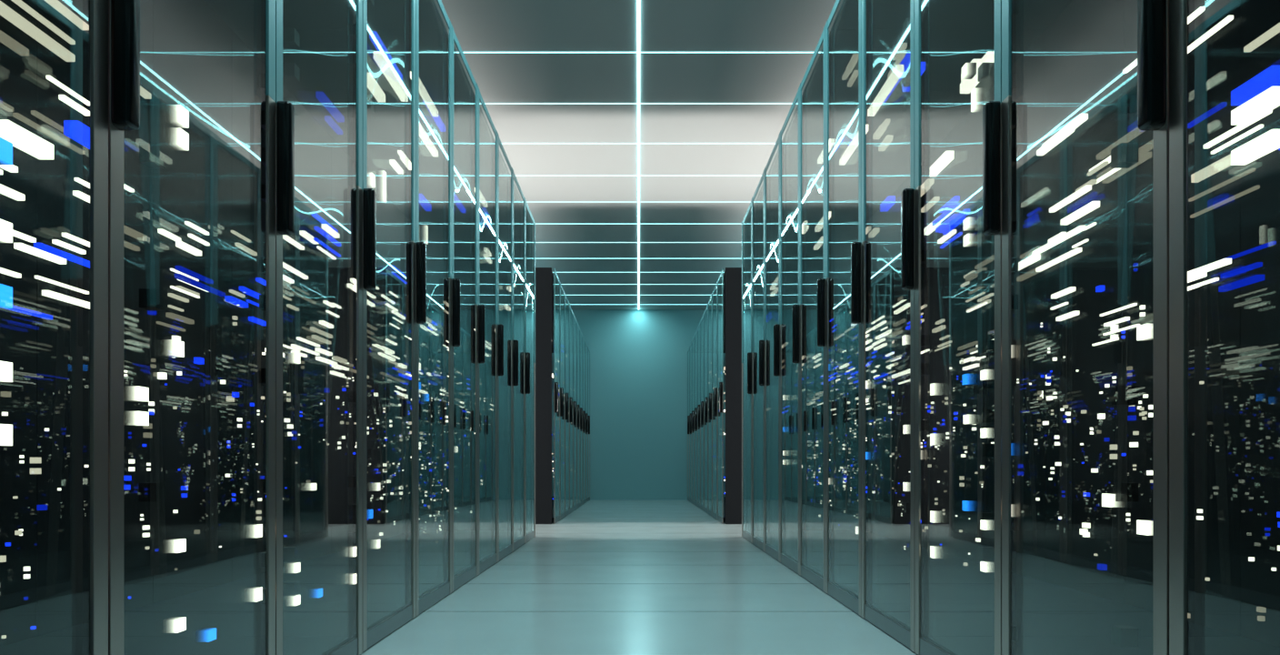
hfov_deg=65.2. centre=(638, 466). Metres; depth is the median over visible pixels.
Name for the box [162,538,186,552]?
light
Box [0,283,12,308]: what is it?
light
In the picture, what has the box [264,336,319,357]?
light
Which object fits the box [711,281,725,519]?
tall cabinet
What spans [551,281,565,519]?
tall cabinet
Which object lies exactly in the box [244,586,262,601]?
light
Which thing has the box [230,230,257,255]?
light
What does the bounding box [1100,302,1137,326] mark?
light
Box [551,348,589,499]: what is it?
tall cabinet
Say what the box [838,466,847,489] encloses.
light
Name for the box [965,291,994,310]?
light
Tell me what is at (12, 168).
light
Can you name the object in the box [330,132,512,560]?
tall cabinet
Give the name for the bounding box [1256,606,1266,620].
light
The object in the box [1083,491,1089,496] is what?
light
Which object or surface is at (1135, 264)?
light
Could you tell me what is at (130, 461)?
light
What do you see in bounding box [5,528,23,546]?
light
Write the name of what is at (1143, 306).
light
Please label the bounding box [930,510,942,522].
light
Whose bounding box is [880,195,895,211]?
light
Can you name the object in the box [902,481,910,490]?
light
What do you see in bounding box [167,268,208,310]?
light
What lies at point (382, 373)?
light
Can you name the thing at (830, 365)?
light
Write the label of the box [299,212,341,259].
light
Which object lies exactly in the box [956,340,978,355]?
light
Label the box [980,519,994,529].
light
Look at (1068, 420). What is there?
light
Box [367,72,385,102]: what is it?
light
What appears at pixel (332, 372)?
light
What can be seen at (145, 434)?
light
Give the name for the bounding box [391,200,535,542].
tall cabinet
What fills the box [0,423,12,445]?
light
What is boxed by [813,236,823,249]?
light
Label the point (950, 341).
light
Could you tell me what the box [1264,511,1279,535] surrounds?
light
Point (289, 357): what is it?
light
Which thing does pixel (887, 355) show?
light
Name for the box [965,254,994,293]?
light
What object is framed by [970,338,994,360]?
light
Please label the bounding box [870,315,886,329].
light
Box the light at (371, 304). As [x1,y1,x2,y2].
[366,290,376,306]
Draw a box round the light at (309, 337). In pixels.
[301,320,326,343]
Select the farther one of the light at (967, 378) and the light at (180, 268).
the light at (180, 268)
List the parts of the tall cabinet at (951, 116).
glass door, rail, rail, handle, panel, panel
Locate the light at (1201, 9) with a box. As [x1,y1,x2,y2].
[1122,6,1233,73]
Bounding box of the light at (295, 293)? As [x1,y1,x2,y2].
[291,285,316,303]
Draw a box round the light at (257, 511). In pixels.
[250,500,261,519]
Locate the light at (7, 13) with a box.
[0,0,89,61]
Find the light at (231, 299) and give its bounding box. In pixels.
[224,286,259,325]
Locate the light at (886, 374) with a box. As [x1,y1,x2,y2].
[873,372,888,379]
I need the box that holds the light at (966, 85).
[960,50,994,93]
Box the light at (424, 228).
[420,224,428,244]
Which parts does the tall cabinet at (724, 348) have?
glass door, handle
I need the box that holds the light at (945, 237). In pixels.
[937,229,956,243]
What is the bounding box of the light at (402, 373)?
[375,338,411,382]
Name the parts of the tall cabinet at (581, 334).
glass door, handle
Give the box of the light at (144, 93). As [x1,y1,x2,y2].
[140,85,151,99]
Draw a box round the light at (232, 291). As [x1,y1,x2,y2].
[223,289,245,307]
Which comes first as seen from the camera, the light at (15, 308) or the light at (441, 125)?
the light at (15, 308)
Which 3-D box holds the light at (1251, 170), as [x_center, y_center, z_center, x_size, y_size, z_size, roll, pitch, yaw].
[1.514,-0.708,2.600,0.038,0.041,0.325,0,0,0]
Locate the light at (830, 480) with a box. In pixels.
[828,477,832,484]
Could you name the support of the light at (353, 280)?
attached to the tall cabinet at (193, 38)
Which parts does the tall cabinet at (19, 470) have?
panel, handle, rail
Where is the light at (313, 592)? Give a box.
[308,588,322,597]
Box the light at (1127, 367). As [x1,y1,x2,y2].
[1111,366,1132,382]
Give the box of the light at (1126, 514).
[1125,512,1129,520]
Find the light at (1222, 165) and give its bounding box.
[1190,157,1230,182]
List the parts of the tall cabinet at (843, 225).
glass door, rail, rail, handle, panel, panel, panel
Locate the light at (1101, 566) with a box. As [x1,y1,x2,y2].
[1097,563,1107,569]
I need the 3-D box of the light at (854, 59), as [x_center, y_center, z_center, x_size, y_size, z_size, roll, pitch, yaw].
[0.873,-1.630,4.113,0.040,0.084,0.164,0,0,0]
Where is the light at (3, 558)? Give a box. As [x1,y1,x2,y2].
[0,555,6,561]
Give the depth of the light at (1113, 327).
2.57 m
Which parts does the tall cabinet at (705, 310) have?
glass door, handle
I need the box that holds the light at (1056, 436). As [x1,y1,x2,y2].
[1054,434,1059,445]
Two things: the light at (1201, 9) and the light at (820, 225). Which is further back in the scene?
the light at (820, 225)
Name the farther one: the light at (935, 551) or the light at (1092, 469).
the light at (935, 551)
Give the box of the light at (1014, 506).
[1010,503,1018,516]
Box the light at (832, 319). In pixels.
[829,318,837,331]
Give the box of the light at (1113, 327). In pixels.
[1110,324,1125,339]
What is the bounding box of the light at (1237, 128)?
[1203,110,1272,154]
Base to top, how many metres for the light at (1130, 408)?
0.114 m
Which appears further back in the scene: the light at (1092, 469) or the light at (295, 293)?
the light at (295, 293)
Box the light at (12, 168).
[0,164,18,172]
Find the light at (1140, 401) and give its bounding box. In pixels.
[1137,400,1147,419]
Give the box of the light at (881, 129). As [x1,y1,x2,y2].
[872,118,893,150]
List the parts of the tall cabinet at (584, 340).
handle, glass door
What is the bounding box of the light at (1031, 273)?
[1016,245,1047,280]
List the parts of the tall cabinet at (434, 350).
panel, panel, panel, handle, glass door, rail, rail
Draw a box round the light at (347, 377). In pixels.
[341,376,353,386]
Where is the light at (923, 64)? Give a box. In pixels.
[901,61,925,91]
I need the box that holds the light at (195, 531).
[193,529,199,533]
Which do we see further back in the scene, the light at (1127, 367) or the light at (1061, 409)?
the light at (1061, 409)
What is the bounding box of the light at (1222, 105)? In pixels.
[1187,101,1227,128]
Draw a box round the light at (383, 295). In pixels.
[380,290,398,310]
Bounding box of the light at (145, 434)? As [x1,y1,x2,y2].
[142,422,152,446]
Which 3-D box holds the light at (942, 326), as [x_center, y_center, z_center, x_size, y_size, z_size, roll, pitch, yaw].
[1.226,-0.560,4.056,0.040,0.076,0.143,0,0,0]
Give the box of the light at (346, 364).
[337,361,356,372]
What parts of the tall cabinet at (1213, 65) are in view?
rail, handle, panel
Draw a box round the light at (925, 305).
[920,304,927,321]
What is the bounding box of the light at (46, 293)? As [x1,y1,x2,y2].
[34,275,89,309]
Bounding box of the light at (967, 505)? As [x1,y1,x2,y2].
[962,500,977,510]
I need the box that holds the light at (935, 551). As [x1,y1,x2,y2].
[930,545,942,558]
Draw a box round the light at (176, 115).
[165,104,189,149]
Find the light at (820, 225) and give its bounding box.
[814,210,831,231]
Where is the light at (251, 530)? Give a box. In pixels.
[244,523,262,537]
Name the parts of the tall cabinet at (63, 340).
panel, handle, rail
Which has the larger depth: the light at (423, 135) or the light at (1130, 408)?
the light at (423, 135)
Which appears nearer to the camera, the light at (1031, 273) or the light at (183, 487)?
the light at (1031, 273)
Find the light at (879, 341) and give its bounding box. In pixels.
[871,338,887,349]
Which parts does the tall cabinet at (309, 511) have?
panel, panel, handle, glass door, rail, rail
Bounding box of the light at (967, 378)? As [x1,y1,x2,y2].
[962,373,977,384]
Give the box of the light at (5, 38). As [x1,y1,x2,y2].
[0,30,29,55]
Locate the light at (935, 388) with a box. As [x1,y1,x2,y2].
[930,382,942,395]
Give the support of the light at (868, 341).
attached to the tall cabinet at (895, 158)
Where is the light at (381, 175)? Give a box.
[376,170,386,202]
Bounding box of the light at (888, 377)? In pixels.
[882,376,890,388]
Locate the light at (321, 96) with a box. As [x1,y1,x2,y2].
[315,91,344,134]
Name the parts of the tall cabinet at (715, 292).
glass door, handle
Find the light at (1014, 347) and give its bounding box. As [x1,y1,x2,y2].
[1010,344,1018,359]
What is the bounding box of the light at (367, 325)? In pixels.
[366,322,377,340]
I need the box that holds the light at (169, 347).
[160,339,184,357]
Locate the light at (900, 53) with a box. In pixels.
[887,42,907,78]
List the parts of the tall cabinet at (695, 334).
glass door, handle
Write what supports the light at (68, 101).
attached to the tall cabinet at (19, 470)
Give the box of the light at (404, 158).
[389,150,411,174]
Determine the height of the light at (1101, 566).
0.014 m
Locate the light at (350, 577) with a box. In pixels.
[345,572,356,583]
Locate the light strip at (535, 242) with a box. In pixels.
[535,241,741,242]
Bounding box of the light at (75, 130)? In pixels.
[63,120,89,149]
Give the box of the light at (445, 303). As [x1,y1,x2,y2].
[440,296,449,313]
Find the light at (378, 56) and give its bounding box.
[373,50,408,101]
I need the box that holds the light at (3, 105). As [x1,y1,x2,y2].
[0,100,13,111]
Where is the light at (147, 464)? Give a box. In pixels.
[146,462,150,470]
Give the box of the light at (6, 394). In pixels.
[0,390,10,397]
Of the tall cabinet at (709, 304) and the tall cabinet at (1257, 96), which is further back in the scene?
the tall cabinet at (709, 304)
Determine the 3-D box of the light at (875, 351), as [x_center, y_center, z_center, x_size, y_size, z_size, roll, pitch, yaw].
[1.617,-0.760,6.913,0.040,0.076,0.128,0,0,0]
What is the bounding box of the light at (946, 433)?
[945,426,955,439]
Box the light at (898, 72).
[867,50,909,116]
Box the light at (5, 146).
[0,137,12,164]
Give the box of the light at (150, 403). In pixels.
[148,400,154,411]
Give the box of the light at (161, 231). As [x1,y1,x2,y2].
[157,228,181,240]
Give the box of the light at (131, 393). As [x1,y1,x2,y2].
[123,385,149,425]
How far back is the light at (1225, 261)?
2.43 m
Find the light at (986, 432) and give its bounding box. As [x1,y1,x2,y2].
[980,427,994,438]
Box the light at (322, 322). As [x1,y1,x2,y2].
[319,300,339,328]
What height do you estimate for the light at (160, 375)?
0.014 m
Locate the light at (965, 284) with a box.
[960,270,976,287]
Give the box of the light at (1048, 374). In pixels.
[1046,370,1052,382]
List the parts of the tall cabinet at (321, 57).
panel, panel, handle, rail, rail, glass door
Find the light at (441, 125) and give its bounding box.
[422,100,445,131]
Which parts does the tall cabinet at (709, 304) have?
glass door, handle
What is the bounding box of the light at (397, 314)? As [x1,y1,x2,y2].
[389,310,405,329]
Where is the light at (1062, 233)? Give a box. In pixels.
[1047,231,1066,242]
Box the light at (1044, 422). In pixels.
[1042,409,1053,424]
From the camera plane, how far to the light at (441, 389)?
7.32 m
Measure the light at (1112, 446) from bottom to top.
0.039 m
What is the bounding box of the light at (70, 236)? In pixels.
[61,232,89,247]
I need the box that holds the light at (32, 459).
[30,457,41,473]
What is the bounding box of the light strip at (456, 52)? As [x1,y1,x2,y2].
[456,51,820,52]
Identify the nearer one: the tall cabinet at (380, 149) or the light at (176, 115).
the light at (176, 115)
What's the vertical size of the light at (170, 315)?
0.044 m
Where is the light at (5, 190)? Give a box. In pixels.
[0,169,25,200]
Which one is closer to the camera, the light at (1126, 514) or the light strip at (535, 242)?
the light at (1126, 514)
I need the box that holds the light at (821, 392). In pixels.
[811,390,823,400]
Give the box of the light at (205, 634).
[195,627,216,641]
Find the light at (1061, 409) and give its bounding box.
[1060,408,1066,422]
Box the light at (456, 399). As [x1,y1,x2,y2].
[454,391,465,405]
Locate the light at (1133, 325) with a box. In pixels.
[1091,323,1139,345]
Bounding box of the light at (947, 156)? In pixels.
[929,150,953,176]
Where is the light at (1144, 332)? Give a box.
[1136,323,1153,339]
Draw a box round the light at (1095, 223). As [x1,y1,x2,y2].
[1071,221,1096,248]
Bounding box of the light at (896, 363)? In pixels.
[885,360,898,373]
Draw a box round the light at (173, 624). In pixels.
[162,616,186,632]
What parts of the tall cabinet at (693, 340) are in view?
glass door, handle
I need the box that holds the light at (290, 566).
[284,561,300,572]
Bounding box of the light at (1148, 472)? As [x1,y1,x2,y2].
[1146,470,1153,474]
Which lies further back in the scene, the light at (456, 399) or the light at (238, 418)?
the light at (456, 399)
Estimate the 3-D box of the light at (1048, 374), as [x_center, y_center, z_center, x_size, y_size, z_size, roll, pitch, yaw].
[1.366,-0.301,3.323,0.016,0.040,0.018,0,0,0]
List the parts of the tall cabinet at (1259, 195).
rail, handle, panel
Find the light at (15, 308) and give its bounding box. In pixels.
[5,305,52,319]
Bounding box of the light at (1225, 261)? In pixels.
[1187,240,1276,291]
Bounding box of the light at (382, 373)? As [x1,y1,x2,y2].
[380,371,392,377]
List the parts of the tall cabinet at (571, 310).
glass door, handle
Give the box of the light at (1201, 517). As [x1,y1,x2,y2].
[1196,509,1203,519]
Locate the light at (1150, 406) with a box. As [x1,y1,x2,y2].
[1129,393,1153,417]
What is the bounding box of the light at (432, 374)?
[427,372,443,385]
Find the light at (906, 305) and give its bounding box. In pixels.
[892,299,910,313]
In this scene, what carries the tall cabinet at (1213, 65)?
on the floor
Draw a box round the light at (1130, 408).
[1127,406,1139,447]
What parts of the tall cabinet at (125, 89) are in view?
handle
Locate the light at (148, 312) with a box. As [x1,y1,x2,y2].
[147,310,156,314]
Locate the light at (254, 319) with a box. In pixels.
[242,291,266,325]
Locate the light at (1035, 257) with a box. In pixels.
[1018,253,1040,270]
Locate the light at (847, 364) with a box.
[839,362,858,375]
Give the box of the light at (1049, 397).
[1037,390,1052,399]
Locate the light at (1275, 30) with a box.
[1243,22,1279,51]
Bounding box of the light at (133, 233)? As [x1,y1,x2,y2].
[123,224,147,250]
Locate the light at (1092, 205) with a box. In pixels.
[1032,184,1099,271]
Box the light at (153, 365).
[150,358,167,385]
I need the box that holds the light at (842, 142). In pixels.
[817,133,851,163]
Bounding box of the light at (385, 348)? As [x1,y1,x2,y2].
[371,343,395,360]
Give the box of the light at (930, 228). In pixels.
[923,217,940,235]
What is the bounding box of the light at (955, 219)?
[932,195,969,248]
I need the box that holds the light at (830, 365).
[828,363,832,370]
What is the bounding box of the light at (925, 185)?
[920,178,939,212]
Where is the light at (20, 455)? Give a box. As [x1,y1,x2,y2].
[19,454,24,462]
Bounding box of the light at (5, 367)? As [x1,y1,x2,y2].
[0,360,12,381]
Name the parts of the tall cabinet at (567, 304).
handle, glass door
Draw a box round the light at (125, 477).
[123,475,131,489]
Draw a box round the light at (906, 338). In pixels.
[901,334,910,345]
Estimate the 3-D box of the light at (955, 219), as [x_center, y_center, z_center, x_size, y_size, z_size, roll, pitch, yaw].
[1.040,-0.819,3.330,0.059,0.166,0.430,0,0,0]
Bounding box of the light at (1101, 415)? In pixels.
[1097,412,1105,419]
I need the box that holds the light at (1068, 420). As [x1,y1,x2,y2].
[1040,374,1070,422]
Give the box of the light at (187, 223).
[184,220,209,245]
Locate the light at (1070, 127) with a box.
[1036,113,1088,155]
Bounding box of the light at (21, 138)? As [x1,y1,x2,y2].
[0,119,54,159]
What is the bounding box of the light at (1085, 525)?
[1081,521,1090,537]
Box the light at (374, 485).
[369,481,380,490]
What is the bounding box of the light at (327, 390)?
[323,388,329,392]
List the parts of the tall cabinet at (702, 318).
glass door, handle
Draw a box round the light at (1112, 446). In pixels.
[1110,444,1117,459]
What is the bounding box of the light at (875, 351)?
[867,350,877,363]
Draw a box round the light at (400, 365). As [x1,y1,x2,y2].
[397,362,411,376]
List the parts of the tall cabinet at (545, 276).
panel, handle, glass door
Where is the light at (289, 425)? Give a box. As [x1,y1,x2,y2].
[287,423,296,439]
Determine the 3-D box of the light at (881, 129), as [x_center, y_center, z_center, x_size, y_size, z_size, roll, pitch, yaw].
[0.933,-1.275,3.829,0.052,0.084,0.156,0,0,0]
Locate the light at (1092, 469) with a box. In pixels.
[1090,468,1098,471]
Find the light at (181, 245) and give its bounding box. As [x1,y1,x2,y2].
[175,240,201,255]
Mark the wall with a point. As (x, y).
(638, 357)
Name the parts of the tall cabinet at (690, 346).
glass door, handle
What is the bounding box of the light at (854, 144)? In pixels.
[839,124,868,165]
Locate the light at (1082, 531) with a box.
[1079,528,1088,534]
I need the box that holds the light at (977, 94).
[970,87,985,111]
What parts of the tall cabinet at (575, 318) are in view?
glass door, handle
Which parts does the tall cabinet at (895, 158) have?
glass door, rail, rail, handle, panel, panel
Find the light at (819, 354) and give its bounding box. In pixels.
[811,352,821,368]
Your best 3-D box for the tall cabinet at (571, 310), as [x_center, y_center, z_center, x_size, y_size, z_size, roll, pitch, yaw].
[-1.253,-0.670,11.825,0.984,2.410,0.684,0,0,0]
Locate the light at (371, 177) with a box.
[367,172,375,187]
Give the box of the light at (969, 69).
[961,62,976,79]
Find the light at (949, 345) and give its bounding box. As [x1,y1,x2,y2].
[934,343,950,350]
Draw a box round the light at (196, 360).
[193,357,204,364]
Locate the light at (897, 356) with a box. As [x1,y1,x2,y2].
[886,354,901,361]
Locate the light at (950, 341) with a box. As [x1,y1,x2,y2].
[937,340,952,347]
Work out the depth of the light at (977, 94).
2.43 m
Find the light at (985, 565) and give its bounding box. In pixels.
[980,560,994,571]
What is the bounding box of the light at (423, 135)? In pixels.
[419,121,438,157]
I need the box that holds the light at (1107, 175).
[1075,126,1153,190]
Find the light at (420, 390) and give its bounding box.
[419,389,428,397]
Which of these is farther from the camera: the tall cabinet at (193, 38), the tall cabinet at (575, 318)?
the tall cabinet at (575, 318)
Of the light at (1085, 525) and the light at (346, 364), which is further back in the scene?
the light at (346, 364)
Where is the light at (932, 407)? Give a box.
[925,403,933,413]
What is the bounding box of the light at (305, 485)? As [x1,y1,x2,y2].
[301,482,316,489]
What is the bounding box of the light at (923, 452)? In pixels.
[920,450,926,459]
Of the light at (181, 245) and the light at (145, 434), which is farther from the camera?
the light at (181, 245)
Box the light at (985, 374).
[980,369,994,379]
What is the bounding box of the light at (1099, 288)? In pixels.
[1095,285,1104,291]
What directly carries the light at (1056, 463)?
attached to the tall cabinet at (1085, 38)
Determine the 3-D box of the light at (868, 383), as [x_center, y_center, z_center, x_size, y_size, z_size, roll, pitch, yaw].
[0.830,-0.297,3.616,0.026,0.028,0.034,0,0,0]
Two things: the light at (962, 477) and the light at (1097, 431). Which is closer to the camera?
the light at (1097, 431)
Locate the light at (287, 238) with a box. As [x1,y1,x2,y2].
[282,234,304,249]
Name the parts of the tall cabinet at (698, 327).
glass door, handle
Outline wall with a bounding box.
[551,309,725,499]
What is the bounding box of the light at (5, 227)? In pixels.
[0,218,12,242]
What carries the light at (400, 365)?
attached to the tall cabinet at (321, 57)
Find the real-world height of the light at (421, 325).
0.081 m
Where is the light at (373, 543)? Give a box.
[369,539,380,548]
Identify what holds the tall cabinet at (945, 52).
on the floor
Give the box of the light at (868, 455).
[865,451,872,459]
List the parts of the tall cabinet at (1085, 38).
rail, rail, handle, panel, panel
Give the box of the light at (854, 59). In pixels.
[841,53,858,87]
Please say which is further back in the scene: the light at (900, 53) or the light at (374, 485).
the light at (900, 53)
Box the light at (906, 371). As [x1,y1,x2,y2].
[891,368,910,384]
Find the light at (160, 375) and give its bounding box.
[157,371,167,379]
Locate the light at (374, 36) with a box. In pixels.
[369,30,402,80]
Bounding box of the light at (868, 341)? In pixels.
[865,333,873,350]
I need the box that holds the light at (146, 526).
[142,524,149,537]
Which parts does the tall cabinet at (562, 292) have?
handle, glass door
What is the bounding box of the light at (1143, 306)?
[1139,304,1145,316]
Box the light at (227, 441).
[226,440,230,448]
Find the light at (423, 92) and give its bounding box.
[410,70,438,116]
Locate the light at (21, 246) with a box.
[12,229,66,264]
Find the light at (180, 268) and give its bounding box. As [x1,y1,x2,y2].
[174,265,225,296]
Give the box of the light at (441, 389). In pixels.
[439,388,449,401]
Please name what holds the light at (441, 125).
attached to the tall cabinet at (309, 511)
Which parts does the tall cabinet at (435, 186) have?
panel, panel, handle, glass door, rail, rail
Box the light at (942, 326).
[931,318,949,339]
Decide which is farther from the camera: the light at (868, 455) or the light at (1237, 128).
the light at (868, 455)
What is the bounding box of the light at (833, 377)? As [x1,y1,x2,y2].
[828,365,838,380]
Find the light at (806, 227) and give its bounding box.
[804,220,809,233]
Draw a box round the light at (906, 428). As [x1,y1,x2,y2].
[902,424,910,433]
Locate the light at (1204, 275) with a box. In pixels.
[1187,271,1207,290]
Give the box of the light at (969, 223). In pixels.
[963,217,978,246]
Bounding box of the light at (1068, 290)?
[1050,286,1079,320]
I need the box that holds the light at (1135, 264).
[1132,262,1138,270]
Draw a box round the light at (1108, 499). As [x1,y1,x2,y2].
[1101,492,1126,507]
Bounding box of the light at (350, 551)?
[345,546,356,556]
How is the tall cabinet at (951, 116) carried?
on the floor
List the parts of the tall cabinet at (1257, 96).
handle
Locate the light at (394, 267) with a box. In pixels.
[390,265,407,283]
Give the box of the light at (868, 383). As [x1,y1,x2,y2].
[865,380,872,389]
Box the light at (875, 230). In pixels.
[865,226,879,237]
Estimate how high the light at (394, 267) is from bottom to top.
0.042 m
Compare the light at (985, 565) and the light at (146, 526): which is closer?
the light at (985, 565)
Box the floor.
[359,499,918,654]
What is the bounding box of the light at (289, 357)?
[284,352,300,363]
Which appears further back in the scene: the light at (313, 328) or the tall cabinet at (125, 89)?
the light at (313, 328)
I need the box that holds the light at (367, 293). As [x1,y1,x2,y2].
[353,284,379,298]
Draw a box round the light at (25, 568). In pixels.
[23,566,29,578]
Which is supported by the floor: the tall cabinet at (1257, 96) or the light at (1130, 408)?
the tall cabinet at (1257, 96)
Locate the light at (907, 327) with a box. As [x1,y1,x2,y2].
[905,315,922,329]
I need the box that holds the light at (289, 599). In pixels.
[284,594,300,605]
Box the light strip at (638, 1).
[637,0,639,309]
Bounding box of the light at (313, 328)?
[310,326,332,343]
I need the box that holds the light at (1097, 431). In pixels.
[1090,427,1101,433]
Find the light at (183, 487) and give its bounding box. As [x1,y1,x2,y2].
[180,485,188,497]
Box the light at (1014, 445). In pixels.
[1010,442,1018,455]
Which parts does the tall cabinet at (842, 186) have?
glass door, rail, rail, handle, panel, panel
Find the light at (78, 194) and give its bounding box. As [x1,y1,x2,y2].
[72,177,134,202]
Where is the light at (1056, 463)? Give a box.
[1050,461,1061,473]
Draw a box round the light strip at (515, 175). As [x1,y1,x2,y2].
[515,175,761,176]
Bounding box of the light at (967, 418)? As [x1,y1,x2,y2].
[963,414,978,423]
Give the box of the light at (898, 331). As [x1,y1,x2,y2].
[887,318,906,338]
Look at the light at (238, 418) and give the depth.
4.03 m
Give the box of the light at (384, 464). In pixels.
[380,460,395,489]
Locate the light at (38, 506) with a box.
[36,504,47,509]
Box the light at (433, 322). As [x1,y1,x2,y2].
[427,320,437,329]
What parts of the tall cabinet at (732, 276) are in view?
glass door, handle, panel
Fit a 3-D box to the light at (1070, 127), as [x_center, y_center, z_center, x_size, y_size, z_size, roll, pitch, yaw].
[1.035,-0.811,2.470,0.054,0.047,0.241,0,0,0]
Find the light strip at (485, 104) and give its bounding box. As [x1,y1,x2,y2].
[485,103,791,104]
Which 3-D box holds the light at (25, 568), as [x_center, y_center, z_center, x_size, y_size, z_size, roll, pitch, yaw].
[-1.288,0.222,2.106,0.009,0.025,0.009,0,0,0]
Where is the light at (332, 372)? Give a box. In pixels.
[330,356,344,376]
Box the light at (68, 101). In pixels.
[45,75,89,115]
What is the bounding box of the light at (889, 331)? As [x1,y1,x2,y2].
[875,329,891,339]
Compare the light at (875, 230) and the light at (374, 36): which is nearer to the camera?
the light at (374, 36)
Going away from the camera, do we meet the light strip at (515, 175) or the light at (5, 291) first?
the light at (5, 291)
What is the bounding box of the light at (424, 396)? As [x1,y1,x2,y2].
[420,393,429,400]
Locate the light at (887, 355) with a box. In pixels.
[885,351,900,368]
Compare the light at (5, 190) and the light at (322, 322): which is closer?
the light at (5, 190)
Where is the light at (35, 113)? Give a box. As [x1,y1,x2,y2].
[12,110,84,154]
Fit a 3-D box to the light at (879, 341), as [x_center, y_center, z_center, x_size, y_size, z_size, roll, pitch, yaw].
[1.415,-0.721,5.880,0.020,0.047,0.318,0,0,0]
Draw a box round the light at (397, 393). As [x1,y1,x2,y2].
[396,386,408,396]
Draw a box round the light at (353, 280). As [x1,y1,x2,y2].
[346,278,368,304]
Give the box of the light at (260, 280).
[255,277,266,286]
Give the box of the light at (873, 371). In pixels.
[870,364,879,377]
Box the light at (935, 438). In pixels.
[930,432,942,445]
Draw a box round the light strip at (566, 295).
[566,294,710,295]
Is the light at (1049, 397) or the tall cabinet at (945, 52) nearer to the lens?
the light at (1049, 397)
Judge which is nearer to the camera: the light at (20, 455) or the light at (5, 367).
the light at (5, 367)
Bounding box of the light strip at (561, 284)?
[560,283,716,284]
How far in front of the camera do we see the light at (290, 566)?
2.38 m
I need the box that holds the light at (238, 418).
[237,417,242,427]
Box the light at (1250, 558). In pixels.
[1248,556,1254,560]
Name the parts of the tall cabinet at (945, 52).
glass door, rail, rail, handle, panel, panel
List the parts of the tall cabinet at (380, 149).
panel, panel, handle, glass door, rail, rail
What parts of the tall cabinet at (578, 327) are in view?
glass door, handle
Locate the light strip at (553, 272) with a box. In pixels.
[552,271,724,272]
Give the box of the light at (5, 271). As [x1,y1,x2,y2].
[0,267,21,277]
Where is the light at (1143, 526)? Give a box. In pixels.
[1136,520,1153,535]
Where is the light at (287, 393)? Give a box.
[283,390,290,401]
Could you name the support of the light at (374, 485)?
attached to the tall cabinet at (63, 340)
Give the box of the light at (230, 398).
[220,379,239,401]
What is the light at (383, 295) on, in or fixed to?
attached to the tall cabinet at (309, 511)
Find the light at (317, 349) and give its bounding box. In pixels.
[314,347,347,365]
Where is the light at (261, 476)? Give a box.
[255,462,264,479]
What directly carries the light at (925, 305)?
attached to the tall cabinet at (951, 116)
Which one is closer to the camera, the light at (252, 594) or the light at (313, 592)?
the light at (252, 594)
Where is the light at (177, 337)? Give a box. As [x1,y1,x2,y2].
[171,335,180,340]
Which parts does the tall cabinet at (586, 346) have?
glass door, handle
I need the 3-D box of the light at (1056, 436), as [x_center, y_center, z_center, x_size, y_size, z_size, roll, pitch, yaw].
[1.604,-0.102,3.835,0.014,0.039,0.014,0,0,0]
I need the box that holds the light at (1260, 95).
[1230,65,1279,165]
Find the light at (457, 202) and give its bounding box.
[453,191,465,212]
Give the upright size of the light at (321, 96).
0.050 m
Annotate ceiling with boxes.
[433,0,843,309]
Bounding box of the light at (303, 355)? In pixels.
[290,350,307,357]
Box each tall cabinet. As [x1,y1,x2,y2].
[0,0,108,654]
[0,0,275,654]
[0,0,362,654]
[37,0,416,651]
[153,0,451,616]
[231,24,478,591]
[288,87,497,574]
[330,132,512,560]
[366,169,525,550]
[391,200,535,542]
[535,267,559,523]
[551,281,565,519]
[551,294,569,515]
[551,305,573,512]
[551,314,577,509]
[551,322,579,507]
[551,329,582,505]
[551,335,585,503]
[551,341,588,501]
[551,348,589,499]
[687,348,725,499]
[689,341,725,501]
[691,335,725,503]
[694,329,725,505]
[697,322,725,507]
[700,314,725,509]
[703,305,725,512]
[707,294,725,515]
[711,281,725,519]
[717,267,741,523]
[741,200,885,542]
[751,169,910,550]
[764,132,946,560]
[780,87,989,574]
[799,24,1045,591]
[825,0,1123,616]
[860,0,1239,651]
[914,0,1279,654]
[1001,0,1279,654]
[1169,0,1187,654]
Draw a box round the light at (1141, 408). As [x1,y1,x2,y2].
[1139,407,1144,415]
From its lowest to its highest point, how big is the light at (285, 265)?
0.047 m
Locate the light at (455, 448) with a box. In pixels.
[453,446,458,451]
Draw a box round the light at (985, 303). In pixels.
[966,301,987,312]
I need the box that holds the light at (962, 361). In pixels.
[960,350,979,369]
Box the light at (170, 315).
[156,311,194,330]
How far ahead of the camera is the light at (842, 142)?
5.12 m
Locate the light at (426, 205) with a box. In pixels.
[419,193,431,210]
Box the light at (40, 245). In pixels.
[33,239,89,268]
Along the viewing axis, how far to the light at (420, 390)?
5.83 m
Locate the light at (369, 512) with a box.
[366,509,373,518]
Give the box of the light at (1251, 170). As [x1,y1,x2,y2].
[1188,168,1259,218]
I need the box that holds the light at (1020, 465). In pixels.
[1017,463,1023,475]
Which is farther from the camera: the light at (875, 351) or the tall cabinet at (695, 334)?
the tall cabinet at (695, 334)
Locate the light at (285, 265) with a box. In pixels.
[282,261,308,283]
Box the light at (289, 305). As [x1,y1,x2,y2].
[282,294,299,310]
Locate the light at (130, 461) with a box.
[128,459,134,470]
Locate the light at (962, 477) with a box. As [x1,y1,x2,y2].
[959,475,964,486]
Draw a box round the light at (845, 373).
[843,360,852,374]
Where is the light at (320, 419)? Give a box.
[319,418,323,426]
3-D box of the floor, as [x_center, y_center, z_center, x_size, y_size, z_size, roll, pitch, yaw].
[0.000,0.585,6.800,10.400,0.100,19.600,0,0,0]
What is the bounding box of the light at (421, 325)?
[419,320,438,335]
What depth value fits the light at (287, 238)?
3.04 m

